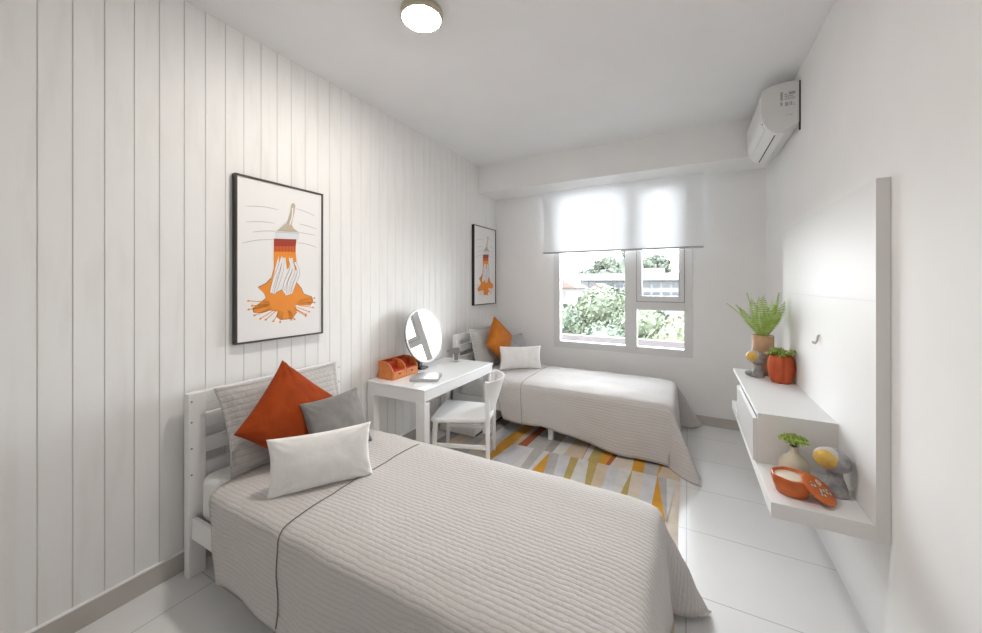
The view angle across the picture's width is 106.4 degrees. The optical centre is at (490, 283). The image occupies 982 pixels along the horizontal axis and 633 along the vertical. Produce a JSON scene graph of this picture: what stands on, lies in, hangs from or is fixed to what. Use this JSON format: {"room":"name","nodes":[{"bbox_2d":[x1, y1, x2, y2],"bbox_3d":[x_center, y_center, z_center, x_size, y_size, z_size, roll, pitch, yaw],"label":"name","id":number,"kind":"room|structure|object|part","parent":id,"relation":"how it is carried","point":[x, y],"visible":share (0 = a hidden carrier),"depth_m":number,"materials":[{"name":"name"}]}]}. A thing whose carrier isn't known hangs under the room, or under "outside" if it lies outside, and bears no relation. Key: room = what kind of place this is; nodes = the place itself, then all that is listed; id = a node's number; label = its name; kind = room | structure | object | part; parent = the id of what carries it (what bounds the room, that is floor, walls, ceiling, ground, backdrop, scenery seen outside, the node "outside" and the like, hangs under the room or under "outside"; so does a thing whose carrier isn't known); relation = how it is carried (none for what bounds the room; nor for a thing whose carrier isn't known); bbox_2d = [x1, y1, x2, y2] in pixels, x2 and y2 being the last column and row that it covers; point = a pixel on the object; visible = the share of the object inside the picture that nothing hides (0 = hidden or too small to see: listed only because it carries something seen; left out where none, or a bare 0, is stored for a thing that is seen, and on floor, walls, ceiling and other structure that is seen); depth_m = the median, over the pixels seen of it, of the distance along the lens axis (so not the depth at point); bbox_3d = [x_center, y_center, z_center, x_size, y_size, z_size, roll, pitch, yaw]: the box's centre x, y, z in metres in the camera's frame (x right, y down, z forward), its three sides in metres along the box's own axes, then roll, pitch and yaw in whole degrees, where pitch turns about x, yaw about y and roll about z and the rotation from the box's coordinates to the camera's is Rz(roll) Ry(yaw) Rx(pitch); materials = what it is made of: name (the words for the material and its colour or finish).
{"room":"bedroom","nodes":[
{"label":"bedroom","id":0,"kind":"room"},
{"bbox_2d":[0,0,495,632],"bbox_3d":[-1.287,0.003,2.364,0.140,2.795,5.751,0,0,28],"label":"wall","id":1,"kind":"structure","parent":0,"point":[126,126],"depth_m":1.68,"materials":[{"name":"white wood"}]},
{"bbox_2d":[25,419,439,632],"bbox_3d":[-1.217,1.351,2.332,0.014,0.098,5.461,0,0,28],"label":"baseboard","id":2,"kind":"structure","parent":1,"relation":"attached to","point":[78,617],"depth_m":1.58,"materials":[{"name":"painted wood"}]},
{"bbox_2d":[232,172,322,344],"bbox_3d":[-1.262,-0.135,2.223,0.033,0.930,0.540,0,0,28],"label":"framed print","id":3,"kind":"object","parent":1,"relation":"attached to","point":[277,228],"visible":1,"depth_m":2.17,"materials":[{"name":"black"}]},
{"bbox_2d":[472,224,495,305],"bbox_3d":[-0.078,-0.217,4.433,0.033,0.930,0.540,0,0,28],"label":"framed print","id":4,"kind":"object","parent":1,"relation":"attached to","point":[483,238],"visible":1,"depth_m":4.39,"materials":[{"name":"black"}]},
{"bbox_2d":[75,425,868,632],"bbox_3d":[0.018,1.460,1.664,3.122,0.120,5.751,0,0,28],"label":"floor","id":5,"kind":"structure","parent":0,"point":[756,571],"depth_m":1.73,"materials":[{"name":"tile"}]},
{"bbox_2d":[184,361,339,579],"bbox_3d":[-0.390,0.962,1.667,1.987,0.876,0.860,0,0,28],"label":"frame","id":6,"kind":"object","parent":5,"relation":"on","point":[197,531],"visible":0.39,"depth_m":1.76,"materials":[{"name":"white paint"}]},
{"bbox_3d":[-1.432,0.962,1.778,0.045,0.876,0.072,0,0,28],"label":"post","id":7,"kind":"part","parent":6,"relation":"part of","materials":[{"name":"white paint"}]},
{"bbox_3d":[-0.572,1.165,1.303,1.920,0.100,0.022,0,0,28],"label":"rail","id":8,"kind":"part","parent":6,"relation":"part of","materials":[{"name":"white paint"}]},
{"bbox_2d":[203,465,230,522],"bbox_3d":[-0.380,1.038,1.662,1.930,0.232,0.770,0,0,28],"label":"mattress","id":9,"kind":"object","parent":6,"relation":"on","point":[217,478],"visible":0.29,"depth_m":1.75,"materials":[{"name":"white fabric"}]},
{"bbox_2d":[213,362,338,479],"bbox_3d":[-1.116,0.720,2.056,0.180,0.426,0.700,0,0,28],"label":"pillow sham","id":10,"kind":"object","parent":9,"relation":"on","point":[237,402],"visible":0.42,"depth_m":1.82,"materials":[{"name":"white fabric"}]},
{"bbox_2d":[209,429,711,632],"bbox_3d":[-0.185,1.148,1.590,1.963,0.494,1.088,0,0,31],"label":"bedspread","id":11,"kind":"object","parent":9,"relation":"on","point":[436,539],"visible":0.91,"depth_m":1.33,"materials":[{"name":"grey fabric"}]},
{"bbox_2d":[234,360,332,449],"bbox_3d":[-1.040,0.658,1.944,0.232,0.489,0.567,0,0,7],"label":"cushion","id":12,"kind":"object","parent":11,"relation":"on","point":[278,413],"visible":0.69,"depth_m":1.86,"materials":[{"name":"orange fabric"}]},
{"bbox_2d":[266,421,372,498],"bbox_3d":[-0.775,0.800,1.686,0.443,0.249,0.139,0,0,-28],"label":"lumbar pillow","id":13,"kind":"object","parent":11,"relation":"on","point":[303,462],"visible":1,"depth_m":1.63,"materials":[{"name":"white fabric"}]},
{"bbox_2d":[299,387,371,440],"bbox_3d":[-0.844,0.768,2.024,0.169,0.302,0.354,0,0,34],"label":"cushion","id":14,"kind":"object","parent":11,"relation":"on","point":[342,410],"visible":0.59,"depth_m":1.99,"materials":[{"name":"grey fabric"}]},
{"bbox_3d":[-1.246,0.555,2.126,0.035,0.062,0.716,0,0,28],"label":"headboard","id":15,"kind":"part","parent":6,"relation":"part of","materials":[{"name":"white paint"}]},
{"bbox_3d":[-1.060,0.962,2.473,0.045,0.876,0.072,0,0,28],"label":"post","id":16,"kind":"part","parent":6,"relation":"part of","materials":[{"name":"white paint"}]},
{"bbox_2d":[367,357,492,443],"bbox_3d":[-0.468,1.070,3.130,0.557,0.660,1.015,0,0,28],"label":"desk","id":17,"kind":"object","parent":5,"relation":"on","point":[454,374],"visible":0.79,"depth_m":2.79,"materials":[{"name":"white laminate"}]},
{"bbox_3d":[-0.904,1.119,2.824,0.069,0.562,0.060,0,0,28],"label":"leg","id":18,"kind":"part","parent":17,"relation":"part of","materials":[{"name":"white paint"}]},
{"bbox_2d":[378,355,417,380],"bbox_3d":[-0.745,0.670,2.967,0.153,0.138,0.296,0,0,28],"label":"desk organizer","id":19,"kind":"object","parent":17,"relation":"on","point":[393,368],"visible":0.99,"depth_m":2.92,"materials":[{"name":"orange wood"}]},
{"bbox_3d":[-0.814,0.670,2.842,0.150,0.138,0.010,0,0,28],"label":"panel","id":20,"kind":"part","parent":19,"relation":"part of","materials":[{"name":"orange wood"}]},
{"bbox_3d":[-0.747,0.670,2.968,0.150,0.138,0.010,0,0,28],"label":"panel","id":21,"kind":"part","parent":19,"relation":"part of","materials":[{"name":"orange wood"}]},
{"bbox_3d":[-0.775,0.710,2.902,0.142,0.056,0.131,0,0,28],"label":"drawer","id":22,"kind":"part","parent":19,"relation":"part of","materials":[{"name":"orange wood"}]},
{"bbox_3d":[-0.679,0.670,3.094,0.150,0.138,0.010,0,0,28],"label":"panel","id":23,"kind":"part","parent":19,"relation":"part of","materials":[{"name":"orange wood"}]},
{"bbox_3d":[-0.708,0.710,3.028,0.142,0.056,0.131,0,0,28],"label":"drawer","id":24,"kind":"part","parent":19,"relation":"part of","materials":[{"name":"orange wood"}]},
{"bbox_2d":[404,308,441,369],"bbox_3d":[-0.608,0.477,3.202,0.173,0.525,0.470,0,0,28],"label":"mirror","id":25,"kind":"object","parent":17,"relation":"on","point":[422,331],"visible":0.94,"depth_m":3.17,"materials":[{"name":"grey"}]},
{"bbox_2d":[414,383,431,385],"bbox_3d":[-0.499,0.739,2.690,0.125,0.001,0.075,0,0,0],"label":"paper sheet","id":26,"kind":"object","parent":17,"relation":"on","point":[416,384],"visible":1,"depth_m":2.70,"materials":[{"name":"white paper"}]},
{"bbox_3d":[-0.482,1.117,2.598,0.076,0.558,0.060,0,0,28],"label":"leg","id":27,"kind":"part","parent":17,"relation":"part of","materials":[{"name":"white paint"}]},
{"bbox_2d":[409,373,441,381],"bbox_3d":[-0.506,0.728,2.867,0.219,0.024,0.200,0,0,0],"label":"notebook","id":28,"kind":"object","parent":17,"relation":"on","point":[417,377],"visible":1,"depth_m":2.81,"materials":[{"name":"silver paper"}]},
{"bbox_3d":[-0.455,1.119,3.662,0.069,0.562,0.060,0,0,28],"label":"leg","id":29,"kind":"part","parent":17,"relation":"part of","materials":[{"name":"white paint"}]},
{"bbox_2d":[446,347,459,361],"bbox_3d":[-0.364,0.675,3.494,0.129,0.131,0.063,0,0,-17],"label":"ornament","id":30,"kind":"object","parent":17,"relation":"on","point":[455,351],"visible":1,"depth_m":3.48,"materials":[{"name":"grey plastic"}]},
{"bbox_3d":[-0.033,1.117,3.436,0.076,0.558,0.060,0,0,28],"label":"leg","id":31,"kind":"part","parent":17,"relation":"part of","materials":[{"name":"white paint"}]},
{"bbox_2d":[453,332,553,439],"bbox_3d":[0.684,0.962,3.672,1.987,0.876,0.860,0,0,28],"label":"frame","id":32,"kind":"object","parent":5,"relation":"on","point":[457,395],"visible":0.16,"depth_m":3.75,"materials":[{"name":"white paint"}]},
{"bbox_3d":[-0.357,0.962,3.784,0.045,0.876,0.072,0,0,28],"label":"post","id":33,"kind":"part","parent":32,"relation":"part of","materials":[{"name":"white paint"}]},
{"bbox_3d":[-0.171,0.555,4.131,0.035,0.062,0.716,0,0,28],"label":"headboard","id":34,"kind":"part","parent":32,"relation":"part of","materials":[{"name":"white paint"}]},
{"bbox_3d":[0.502,1.165,3.308,1.920,0.100,0.022,0,0,28],"label":"rail","id":35,"kind":"part","parent":32,"relation":"part of","materials":[{"name":"white paint"}]},
{"bbox_3d":[0.541,1.285,3.300,0.045,0.218,0.045,0,0,28],"label":"leg","id":36,"kind":"part","parent":32,"relation":"part of","materials":[{"name":"white paint"}]},
{"bbox_2d":[460,363,659,399],"bbox_3d":[0.695,1.038,3.667,1.930,0.232,0.770,0,0,28],"label":"mattress","id":37,"kind":"object","parent":32,"relation":"on","point":[475,387],"visible":0.11,"depth_m":3.70,"materials":[{"name":"white fabric"}]},
{"bbox_2d":[468,326,500,365],"bbox_3d":[-0.035,0.700,4.080,0.159,0.460,0.660,0,0,28],"label":"pillow sham","id":38,"kind":"object","parent":37,"relation":"on","point":[482,353],"visible":0.48,"depth_m":3.91,"materials":[{"name":"white fabric"}]},
{"bbox_2d":[486,316,512,359],"bbox_3d":[0.100,0.625,4.071,0.531,0.528,0.172,0,0,-43],"label":"cushion","id":39,"kind":"object","parent":37,"relation":"on","point":[498,336],"visible":0.82,"depth_m":3.99,"materials":[{"name":"orange fabric"}]},
{"bbox_2d":[510,333,525,346],"bbox_3d":[0.284,0.748,4.244,0.178,0.311,0.382,0,0,44],"label":"cushion","id":40,"kind":"object","parent":37,"relation":"on","point":[517,340],"visible":0.34,"depth_m":4.26,"materials":[{"name":"grey fabric"}]},
{"bbox_2d":[498,365,701,485],"bbox_3d":[0.974,1.148,3.479,1.820,0.494,1.233,0,0,28],"label":"bedspread","id":41,"kind":"object","parent":37,"relation":"on","point":[624,415],"visible":0.98,"depth_m":3.12,"materials":[{"name":"grey fabric"}]},
{"bbox_2d":[500,346,540,369],"bbox_3d":[0.316,0.795,3.954,0.462,0.245,0.144,0,0,-4],"label":"lumbar pillow","id":42,"kind":"object","parent":41,"relation":"on","point":[511,357],"visible":0.99,"depth_m":3.90,"materials":[{"name":"white fabric"}]},
{"bbox_2d":[437,418,679,632],"bbox_3d":[0.233,1.398,2.575,1.927,0.004,2.160,0,0,28],"label":"rug","id":43,"kind":"object","parent":5,"relation":"on","point":[523,446],"visible":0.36,"depth_m":2.84,"materials":[{"name":"multicoloured carpet"}]},
{"bbox_2d":[431,369,504,459],"bbox_3d":[-0.159,1.062,2.941,0.541,0.668,0.463,0,0,8],"label":"chair","id":44,"kind":"object","parent":43,"relation":"on","point":[453,413],"visible":0.96,"depth_m":2.81,"materials":[{"name":"white paint"}]},
{"bbox_3d":[-0.425,1.216,2.773,0.045,0.359,0.042,0,0,8],"label":"leg","id":45,"kind":"part","parent":44,"relation":"part of","materials":[{"name":"white paint"}]},
{"bbox_3d":[-0.366,1.216,3.176,0.045,0.359,0.042,0,0,8],"label":"leg","id":46,"kind":"part","parent":44,"relation":"part of","materials":[{"name":"white paint"}]},
{"bbox_3d":[-0.203,1.023,2.947,0.452,0.030,0.463,0,0,8],"label":"seat","id":47,"kind":"part","parent":44,"relation":"part of","materials":[{"name":"white paint"}]},
{"bbox_3d":[-0.028,1.065,2.745,0.037,0.662,0.035,0,0,8],"label":"leg","id":48,"kind":"part","parent":44,"relation":"part of","materials":[{"name":"white paint"}]},
{"bbox_3d":[0.022,1.065,3.091,0.037,0.662,0.035,0,0,8],"label":"leg","id":49,"kind":"part","parent":44,"relation":"part of","materials":[{"name":"white paint"}]},
{"bbox_3d":[0.050,0.851,2.910,0.119,0.246,0.450,0,0,8],"label":"backrest","id":50,"kind":"part","parent":44,"relation":"part of","materials":[{"name":"white paint"}]},
{"bbox_2d":[185,0,835,165],"bbox_3d":[0.018,-1.455,1.664,3.122,0.120,5.751,0,0,28],"label":"ceiling","id":51,"kind":"structure","parent":0,"point":[499,81],"depth_m":2.29,"materials":[{"name":"paint"}]},
{"bbox_2d":[400,0,442,32],"bbox_3d":[-0.355,-1.370,1.883,0.212,0.050,0.212,0,0,28],"label":"ceiling light","id":52,"kind":"object","parent":51,"relation":"attached to","point":[421,16],"visible":1,"depth_m":1.85,"materials":[{"name":"beige plastic"}]},
{"bbox_2d":[479,119,770,199],"bbox_3d":[1.207,-1.236,3.882,2.822,0.317,0.439,0,0,28],"label":"ceiling beam","id":53,"kind":"structure","parent":0,"point":[720,148],"depth_m":3.60,"materials":[{"name":"paint"}]},
{"bbox_2d":[543,173,703,253],"bbox_3d":[1.334,-0.714,3.937,1.638,0.727,0.022,0,0,28],"label":"roller blind","id":54,"kind":"object","parent":53,"relation":"hanging from","point":[665,212],"visible":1,"depth_m":3.88,"materials":[{"name":"white fabric"}]},
{"bbox_2d":[496,168,765,419],"bbox_3d":[1.343,0.003,4.137,2.822,2.795,0.140,0,0,28],"label":"wall","id":55,"kind":"structure","parent":0,"point":[731,264],"depth_m":3.65,"materials":[{"name":"paint"}]},
{"bbox_2d":[554,248,692,357],"bbox_3d":[1.405,-0.165,4.061,1.450,1.820,0.087,0,0,28],"label":"window","id":56,"kind":"structure","parent":55,"relation":"in","point":[635,301],"depth_m":3.93,"materials":[{"name":"white metal"}]},
{"bbox_3d":[1.772,-0.427,3.850,0.448,1.225,0.062,0,0,28],"label":"sash","id":57,"kind":"part","parent":56,"relation":"part of","materials":[{"name":"silver metal"}]},
{"bbox_2d":[695,414,739,430],"bbox_3d":[1.314,1.354,4.067,2.808,0.092,0.012,0,0,28],"label":"baseboard","id":58,"kind":"structure","parent":55,"relation":"attached to","point":[705,420],"depth_m":3.58,"materials":[{"name":"tile"}]},
{"bbox_2d":[752,334,773,375],"bbox_3d":[1.915,0.497,2.587,0.128,0.273,0.128,0,0,28],"label":"pot","id":59,"kind":"object","parent":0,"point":[762,343],"depth_m":2.54,"materials":[{"name":"beige ceramic"}]},
{"bbox_2d":[766,0,981,632],"bbox_3d":[1.323,0.003,0.965,0.140,2.795,5.751,0,0,28],"label":"wall","id":60,"kind":"structure","parent":0,"point":[890,88],"depth_m":1.17,"materials":[{"name":"paint"}]},
{"bbox_2d":[747,80,800,163],"bbox_3d":[2.070,-1.156,2.728,0.208,0.332,0.726,0,0,28],"label":"air conditioner","id":61,"kind":"object","parent":60,"relation":"attached to","point":[777,115],"visible":1,"depth_m":2.44,"materials":[{"name":"white plastic"}]},
{"bbox_3d":[1.992,-1.153,2.369,0.008,0.317,0.010,0,0,28],"label":"plate","id":62,"kind":"part","parent":61,"relation":"part of","materials":[{"name":"grey"}]},
{"bbox_2d":[732,177,890,545],"bbox_3d":[1.618,0.277,2.043,0.356,1.320,1.469,0,0,28],"label":"upper cabinet","id":63,"kind":"object","parent":60,"relation":"attached to","point":[837,258],"visible":0.91,"depth_m":1.60,"materials":[{"name":"white laminate"}]},
{"bbox_3d":[1.459,0.766,2.104,0.018,0.210,0.661,0,0,28],"label":"drawer","id":64,"kind":"part","parent":63,"relation":"part of","materials":[{"name":"white laminate"}]},
{"bbox_2d":[745,351,765,377],"bbox_3d":[1.809,0.545,2.513,0.121,0.177,0.087,0,0,28],"label":"head sculpture","id":65,"kind":"object","parent":63,"relation":"on","point":[757,358],"visible":1,"depth_m":2.49,"materials":[{"name":"grey stone"}]},
{"bbox_2d":[727,293,785,375],"bbox_3d":[1.871,0.347,2.611,0.342,0.573,0.411,0,0,28],"label":"potted fern","id":66,"kind":"object","parent":63,"relation":"on","point":[762,343],"visible":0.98,"depth_m":2.55,"materials":[{"name":"green plant"}]},
{"bbox_2d":[765,347,796,383],"bbox_3d":[1.869,0.523,2.368,0.175,0.221,0.174,0,0,28],"label":"ribbed vase","id":67,"kind":"object","parent":63,"relation":"on","point":[781,365],"visible":1,"depth_m":2.32,"materials":[{"name":"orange ceramic"}]},
{"bbox_2d":[770,466,813,498],"bbox_3d":[1.264,0.837,1.541,0.143,0.077,0.145,0,0,28],"label":"bowl","id":68,"kind":"object","parent":63,"relation":"on","point":[787,481],"visible":0.91,"depth_m":1.52,"materials":[{"name":"orange ceramic"}]},
{"bbox_2d":[778,433,811,473],"bbox_3d":[1.384,0.781,1.675,0.124,0.189,0.129,0,0,28],"label":"bottle vase","id":69,"kind":"object","parent":63,"relation":"on","point":[792,458],"visible":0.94,"depth_m":1.66,"materials":[{"name":"beige ceramic"}]},
{"bbox_2d":[732,400,874,524],"bbox_3d":[1.606,0.906,2.050,0.306,0.060,1.468,0,0,28],"label":"shelf","id":70,"kind":"object","parent":63,"relation":"attached to","point":[809,511],"depth_m":1.46,"materials":[{"name":"white laminate"}]},
{"bbox_2d":[801,472,836,506],"bbox_3d":[1.317,0.826,1.478,0.112,0.085,0.126,0,0,28],"label":"lid","id":71,"kind":"object","parent":63,"relation":"on","point":[818,489],"visible":0.98,"depth_m":1.46,"materials":[{"name":"orange ceramic"}]},
{"bbox_3d":[1.758,0.277,1.969,0.038,1.318,1.467,0,0,28],"label":"panel","id":72,"kind":"part","parent":63,"relation":"part of","materials":[{"name":"white laminate"}]},
{"bbox_2d":[812,446,852,499],"bbox_3d":[1.419,0.779,1.532,0.130,0.192,0.094,0,0,28],"label":"head sculpture","id":73,"kind":"object","parent":63,"relation":"on","point":[836,463],"visible":0.86,"depth_m":1.50,"materials":[{"name":"grey ceramic"}]},
{"label":"outside","id":74,"kind":"structure","parent":0,"visible":0},
{"bbox_3d":[21.321,8.500,82.118,120.000,0.200,155.100,0,0,28],"label":"ground","id":75,"kind":"structure","parent":74,"visible":0},
{"bbox_2d":[562,302,582,333],"bbox_3d":[5.225,4.863,30.122,4.406,7.089,3.667,0,0,28],"label":"tree","id":76,"kind":"object","parent":75,"relation":"on","point":[569,326],"visible":0.21,"depth_m":28.98,"materials":[{"name":"green plant"}]},
{"bbox_2d":[562,279,587,315],"bbox_3d":[10.187,3.900,48.432,3.800,9.000,5.600,0,0,28],"label":"house","id":77,"kind":"structure","parent":75,"relation":"on","point":[571,289],"depth_m":45.99,"materials":[{"name":"grey"}]},
{"bbox_2d":[586,283,611,293],"bbox_3d":[15.578,4.150,52.351,2.800,8.500,5.600,0,0,28],"label":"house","id":78,"kind":"structure","parent":75,"relation":"on","point":[597,285],"depth_m":50.16,"materials":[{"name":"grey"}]},
{"bbox_2d":[574,285,624,334],"bbox_3d":[10.803,4.270,35.142,6.743,8.276,5.890,0,0,-29],"label":"tree","id":79,"kind":"object","parent":75,"relation":"on","point":[599,305],"visible":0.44,"depth_m":33.69,"materials":[{"name":"green plant"}]},
{"bbox_2d":[576,320,624,337],"bbox_3d":[6.800,5.300,22.472,3.940,6.217,3.263,0,0,28],"label":"tree","id":80,"kind":"object","parent":75,"relation":"on","point":[605,330],"visible":0.1,"depth_m":21.89,"materials":[{"name":"green plant"}]},
{"bbox_2d":[562,333,683,348],"bbox_3d":[2.308,4.900,8.010,10.500,7.000,3.900,0,0,28],"label":"roof","id":81,"kind":"structure","parent":75,"relation":"on","point":[572,337],"depth_m":9.48,"materials":[{"name":"grey"}]},
{"bbox_2d":[572,268,683,322],"bbox_3d":[26.853,3.025,60.263,23.600,10.750,14.400,0,0,28],"label":"office building","id":82,"kind":"structure","parent":75,"relation":"on","point":[656,282],"depth_m":54.81,"materials":[{"name":"grey concrete"}]},
{"bbox_2d":[612,303,672,338],"bbox_3d":[11.921,4.839,28.010,5.119,7.138,4.650,0,0,28],"label":"tree","id":83,"kind":"object","parent":75,"relation":"on","point":[648,320],"visible":0.27,"depth_m":26.99,"materials":[{"name":"green plant"}]},
{"bbox_2d":[648,313,683,340],"bbox_3d":[11.017,5.058,21.167,3.924,6.699,4.070,0,0,-29],"label":"tree","id":84,"kind":"object","parent":75,"relation":"on","point":[671,330],"visible":0.11,"depth_m":20.88,"materials":[{"name":"green plant"}]},
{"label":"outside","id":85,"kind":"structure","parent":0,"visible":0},
{"bbox_2d":[600,257,677,272],"bbox_3d":[43.184,0.084,118.677,104.000,17.381,60.000,0,0,28],"label":"hill","id":86,"kind":"structure","parent":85,"point":[621,262],"depth_m":110.18,"materials":[{"name":"white"}]},
{"bbox_2d":[577,251,672,282],"bbox_3d":[39.136,-2.322,103.057,37.742,18.208,22.890,0,0,28],"label":"trees","id":87,"kind":"object","parent":86,"relation":"on","point":[607,265],"visible":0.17,"depth_m":106.14,"materials":[{"name":"green plant"}]}
]}

